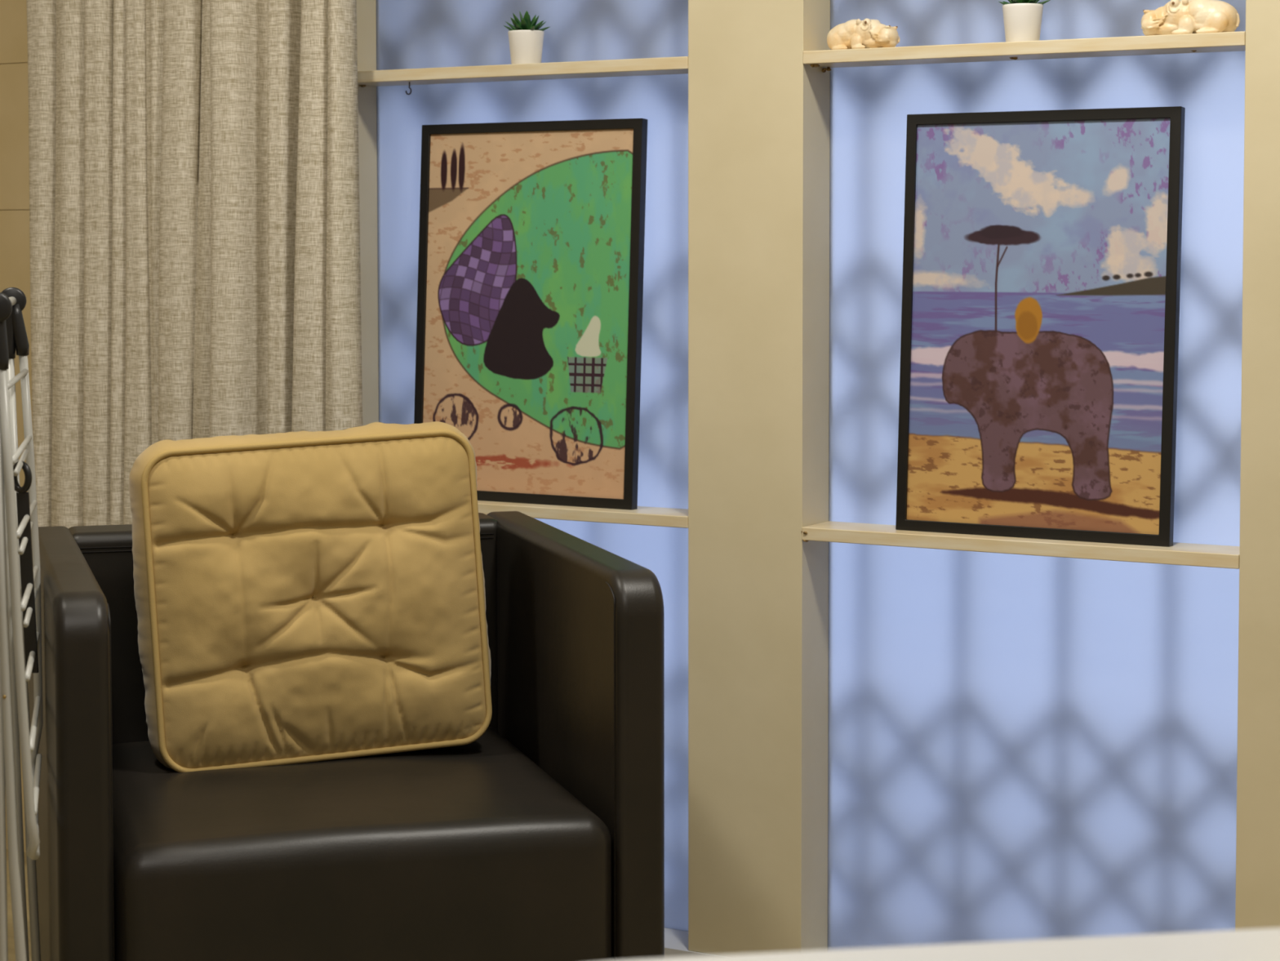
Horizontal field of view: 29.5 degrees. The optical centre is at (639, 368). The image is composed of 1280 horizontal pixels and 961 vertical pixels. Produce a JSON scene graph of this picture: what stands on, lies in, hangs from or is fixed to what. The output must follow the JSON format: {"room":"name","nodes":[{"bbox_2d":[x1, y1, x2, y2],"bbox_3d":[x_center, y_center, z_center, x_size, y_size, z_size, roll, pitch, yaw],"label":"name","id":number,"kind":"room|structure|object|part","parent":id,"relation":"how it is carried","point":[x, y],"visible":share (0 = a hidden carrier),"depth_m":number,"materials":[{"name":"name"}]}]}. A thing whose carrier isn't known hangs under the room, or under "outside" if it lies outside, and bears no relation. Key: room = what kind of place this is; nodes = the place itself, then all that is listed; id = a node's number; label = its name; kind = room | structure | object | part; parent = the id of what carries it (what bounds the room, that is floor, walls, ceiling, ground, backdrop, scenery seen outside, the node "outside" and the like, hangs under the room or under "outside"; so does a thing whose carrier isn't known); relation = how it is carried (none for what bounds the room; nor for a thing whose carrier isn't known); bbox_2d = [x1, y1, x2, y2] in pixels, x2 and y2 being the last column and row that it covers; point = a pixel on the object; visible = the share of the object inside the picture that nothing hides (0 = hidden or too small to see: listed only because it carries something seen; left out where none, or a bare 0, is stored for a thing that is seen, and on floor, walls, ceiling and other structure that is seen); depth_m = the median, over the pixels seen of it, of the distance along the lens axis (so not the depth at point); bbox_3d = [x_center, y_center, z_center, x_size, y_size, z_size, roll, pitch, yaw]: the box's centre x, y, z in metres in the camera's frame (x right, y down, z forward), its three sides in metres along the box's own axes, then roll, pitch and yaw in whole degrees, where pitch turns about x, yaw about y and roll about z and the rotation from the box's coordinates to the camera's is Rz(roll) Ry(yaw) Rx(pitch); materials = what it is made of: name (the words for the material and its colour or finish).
{"room":"living room","nodes":[
{"label":"living room","id":0,"kind":"room"},
{"bbox_2d":[0,0,32,852],"bbox_3d":[-1.061,-0.358,4.746,1.100,2.550,0.400,2,3,30],"label":"wall","id":1,"kind":"structure","parent":0,"point":[15,249],"depth_m":4.58,"materials":[{"name":"beige paint"}]},
{"bbox_2d":[356,0,378,426],"bbox_3d":[-0.570,-0.231,4.302,0.200,2.300,0.110,2,3,30],"label":"pillar","id":2,"kind":"structure","parent":1,"relation":"attached to","point":[366,9],"depth_m":4.26,"materials":[{"name":"beige paint"}]},
{"bbox_2d":[376,0,688,931],"bbox_3d":[-0.169,-0.222,4.120,0.677,2.300,0.003,2,3,30],"label":"window","id":3,"kind":"structure","parent":1,"relation":"in","point":[411,33],"depth_m":4.05,"materials":[{"name":"glass"}]},
{"bbox_2d":[357,56,688,87],"bbox_3d":[-0.196,-0.493,4.063,0.681,0.024,0.097,2,3,30],"label":"wall shelf","id":4,"kind":"object","parent":3,"relation":"attached to","point":[664,65],"visible":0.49,"depth_m":4.02,"materials":[{"name":"brown wood"}]},
{"bbox_2d":[405,82,411,94],"bbox_3d":[-0.396,-0.478,4.157,0.013,0.022,0.002,2,3,30],"label":"hook","id":5,"kind":"object","parent":4,"relation":"attached to","point":[409,87],"visible":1,"depth_m":4.16,"materials":[{"name":"grey metal"}]},
{"bbox_2d":[503,10,549,64],"bbox_3d":[-0.186,-0.550,4.054,0.077,0.092,0.080,1,3,13],"label":"potted succulent","id":6,"kind":"object","parent":4,"relation":"on","point":[526,38],"visible":0.94,"depth_m":4.03,"materials":[{"name":"white ceramic"}]},
{"bbox_2d":[477,500,688,528],"bbox_3d":[-0.193,0.235,4.099,0.677,0.019,0.097,2,3,30],"label":"wall shelf","id":7,"kind":"object","parent":3,"relation":"attached to","point":[642,515],"visible":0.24,"depth_m":3.98,"materials":[{"name":"beige wood"}]},
{"bbox_2d":[413,118,647,509],"bbox_3d":[-0.191,-0.095,4.100,0.440,0.641,0.055,2,3,30],"label":"framed picture","id":8,"kind":"object","parent":7,"relation":"on","point":[531,260],"visible":0.95,"depth_m":4.08,"materials":[{"name":"multicoloured paper"}]},
{"bbox_2d":[664,927,715,957],"bbox_3d":[0.283,0.943,4.036,2.000,0.020,0.404,2,3,30],"label":"trim","id":9,"kind":"structure","parent":1,"relation":"attached to","point":[676,941],"depth_m":3.96,"materials":[{"name":"white"}]},
{"bbox_2d":[688,0,830,955],"bbox_3d":[0.192,-0.209,3.864,0.203,2.300,0.110,2,3,30],"label":"pillar","id":10,"kind":"structure","parent":1,"relation":"attached to","point":[759,116],"depth_m":3.83,"materials":[{"name":"beige paint"}]},
{"bbox_2d":[827,0,1245,949],"bbox_3d":[0.599,-0.200,3.678,0.688,2.300,0.003,2,3,30],"label":"window","id":11,"kind":"structure","parent":10,"relation":"attached to","point":[1021,747],"depth_m":3.71,"materials":[{"name":"glass"}]},
{"bbox_2d":[800,520,1239,568],"bbox_3d":[0.573,0.265,3.657,0.690,0.023,0.100,2,3,30],"label":"wall shelf","id":12,"kind":"object","parent":11,"relation":"attached to","point":[1180,553],"visible":0.91,"depth_m":3.61,"materials":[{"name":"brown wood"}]},
{"bbox_2d":[895,106,1185,546],"bbox_3d":[0.595,-0.066,3.648,0.433,0.640,0.055,2,3,30],"label":"framed picture","id":13,"kind":"object","parent":12,"relation":"on","point":[1040,313],"visible":1,"depth_m":3.64,"materials":[{"name":"multicoloured paper"}]},
{"bbox_2d":[803,31,1245,72],"bbox_3d":[0.573,-0.469,3.621,0.690,0.029,0.097,2,3,30],"label":"wall shelf","id":14,"kind":"object","parent":11,"relation":"attached to","point":[1225,41],"visible":0.97,"depth_m":3.58,"materials":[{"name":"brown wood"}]},
{"bbox_2d":[826,18,900,49],"bbox_3d":[0.343,-0.513,3.745,0.125,0.049,0.057,2,4,36],"label":"figurine","id":15,"kind":"object","parent":14,"relation":"on","point":[858,33],"visible":0.92,"depth_m":3.72,"materials":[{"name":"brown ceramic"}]},
{"bbox_2d":[998,0,1050,41],"bbox_3d":[0.571,-0.529,3.620,0.077,0.092,0.080,-2,3,-33],"label":"potted succulent","id":16,"kind":"object","parent":14,"relation":"on","point":[1022,19],"visible":0.95,"depth_m":3.59,"materials":[{"name":"white ceramic"}]},
{"bbox_2d":[1141,0,1239,35],"bbox_3d":[0.789,-0.504,3.487,0.141,0.055,0.064,1,3,20],"label":"figurine","id":17,"kind":"object","parent":14,"relation":"on","point":[1176,16],"visible":0.85,"depth_m":3.47,"materials":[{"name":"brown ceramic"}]},
{"bbox_2d":[6,848,31,960],"bbox_3d":[-0.301,1.097,1.725,5.500,0.050,5.000,2,3,30],"label":"floor","id":18,"kind":"structure","parent":0,"point":[11,953],"depth_m":4.19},
{"bbox_2d":[0,287,43,960],"bbox_3d":[-0.751,0.457,2.940,0.061,1.105,0.475,-1,3,-13],"label":"clothes airer","id":19,"kind":"object","parent":18,"relation":"on","point":[20,620],"visible":1,"depth_m":2.75,"materials":[{"name":"white metal"}]},
{"bbox_3d":[-0.723,0.498,2.750,0.012,1.019,0.067,-1,3,-19],"label":"leg","id":20,"kind":"part","parent":19,"relation":"part of","materials":[{"name":"white metal"}]},
{"bbox_2d":[0,320,8,369],"bbox_3d":[-0.725,-0.032,2.750,0.023,0.065,0.018,2,3,30],"label":"socket","id":21,"kind":"object","parent":19,"relation":"attached to","point":[4,355],"depth_m":2.74,"materials":[{"name":"black plastic"}]},
{"bbox_2d":[5,313,15,358],"bbox_3d":[-0.810,-0.048,3.130,0.019,0.068,0.022,2,3,30],"label":"socket","id":22,"kind":"object","parent":19,"relation":"attached to","point":[11,322],"depth_m":3.12,"materials":[{"name":"black plastic"}]},
{"bbox_3d":[-0.705,0.498,2.750,0.080,1.019,0.033,2,3,30],"label":"leg","id":23,"kind":"part","parent":19,"relation":"part of","materials":[{"name":"white metal"}]},
{"bbox_3d":[-0.800,0.482,3.124,0.015,1.014,0.081,-2,4,-36],"label":"leg","id":24,"kind":"part","parent":19,"relation":"part of","materials":[{"name":"white metal"}]},
{"bbox_2d":[11,303,29,355],"bbox_3d":[-0.801,-0.050,3.130,0.029,0.066,0.018,1,3,15],"label":"socket","id":25,"kind":"object","parent":19,"relation":"attached to","point":[20,342],"depth_m":3.12,"materials":[{"name":"black plastic"}]},
{"bbox_3d":[-0.789,0.482,3.129,0.013,1.014,0.082,-3,4,-41],"label":"leg","id":26,"kind":"part","parent":19,"relation":"part of","materials":[{"name":"white metal"}]},
{"bbox_2d":[28,511,664,960],"bbox_3d":[-0.438,0.617,3.366,0.757,0.742,0.797,-1,3,-16],"label":"armchair","id":27,"kind":"object","parent":18,"relation":"on","point":[540,837],"visible":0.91,"depth_m":3.07,"materials":[{"name":"brown leather"}]},
{"bbox_3d":[-0.772,0.587,3.272,0.064,0.672,0.785,-1,3,-16],"label":"armrest","id":28,"kind":"part","parent":27,"relation":"part of","materials":[{"name":"brown leather"}]},
{"bbox_3d":[-0.534,0.566,3.690,0.652,0.670,0.113,-1,3,-16],"label":"backrest","id":29,"kind":"part","parent":27,"relation":"part of","materials":[{"name":"brown leather"}]},
{"bbox_2d":[128,421,492,772],"bbox_3d":[-0.459,0.318,3.421,0.504,0.480,0.176,-1,3,-17],"label":"cushion","id":30,"kind":"object","parent":27,"relation":"on","point":[300,597],"visible":1,"depth_m":3.35,"materials":[{"name":"yellow fabric"}]},
{"bbox_3d":[-0.422,0.718,3.319,0.622,0.345,0.687,-1,3,-16],"label":"seat","id":31,"kind":"part","parent":27,"relation":"part of","materials":[{"name":"brown leather"}]},
{"bbox_3d":[-0.108,0.576,3.469,0.064,0.672,0.785,-1,3,-16],"label":"armrest","id":32,"kind":"part","parent":27,"relation":"part of","materials":[{"name":"brown leather"}]},
{"bbox_2d":[613,927,1279,960],"bbox_3d":[0.466,0.730,1.160,1.150,0.740,0.720,-1,3,-9],"label":"table","id":33,"kind":"object","parent":18,"relation":"on","point":[1259,944],"visible":1,"depth_m":1.44,"materials":[{"name":"white laminate"}]},
{"bbox_2d":[507,30,544,64],"bbox_3d":[-0.190,-0.533,4.054,0.061,0.057,0.061,1,3,13],"label":"pot","id":34,"kind":"object","parent":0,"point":[526,46],"depth_m":4.03,"materials":[{"name":"white ceramic"}]},
{"bbox_3d":[0.281,-1.479,3.914,2.000,0.230,0.400,2,3,30],"label":"wall","id":35,"kind":"structure","parent":0,"visible":0},
{"bbox_2d":[26,0,362,528],"bbox_3d":[-0.802,-0.295,4.296,0.900,2.408,0.101,2,3,30],"label":"curtain","id":36,"kind":"object","parent":35,"relation":"hanging from","point":[194,219],"visible":0.5,"depth_m":4.27,"materials":[{"name":"fabric"}]},
{"bbox_3d":[2.188,-0.266,2.876,2.400,2.550,0.400,2,3,30],"label":"wall","id":37,"kind":"structure","parent":0,"visible":0},
{"bbox_2d":[1235,0,1279,929],"bbox_3d":[0.976,-0.187,3.412,0.231,2.300,0.110,2,3,30],"label":"pillar","id":38,"kind":"structure","parent":37,"relation":"attached to","point":[1257,904],"depth_m":3.43,"materials":[{"name":"beige paint"}]}
]}

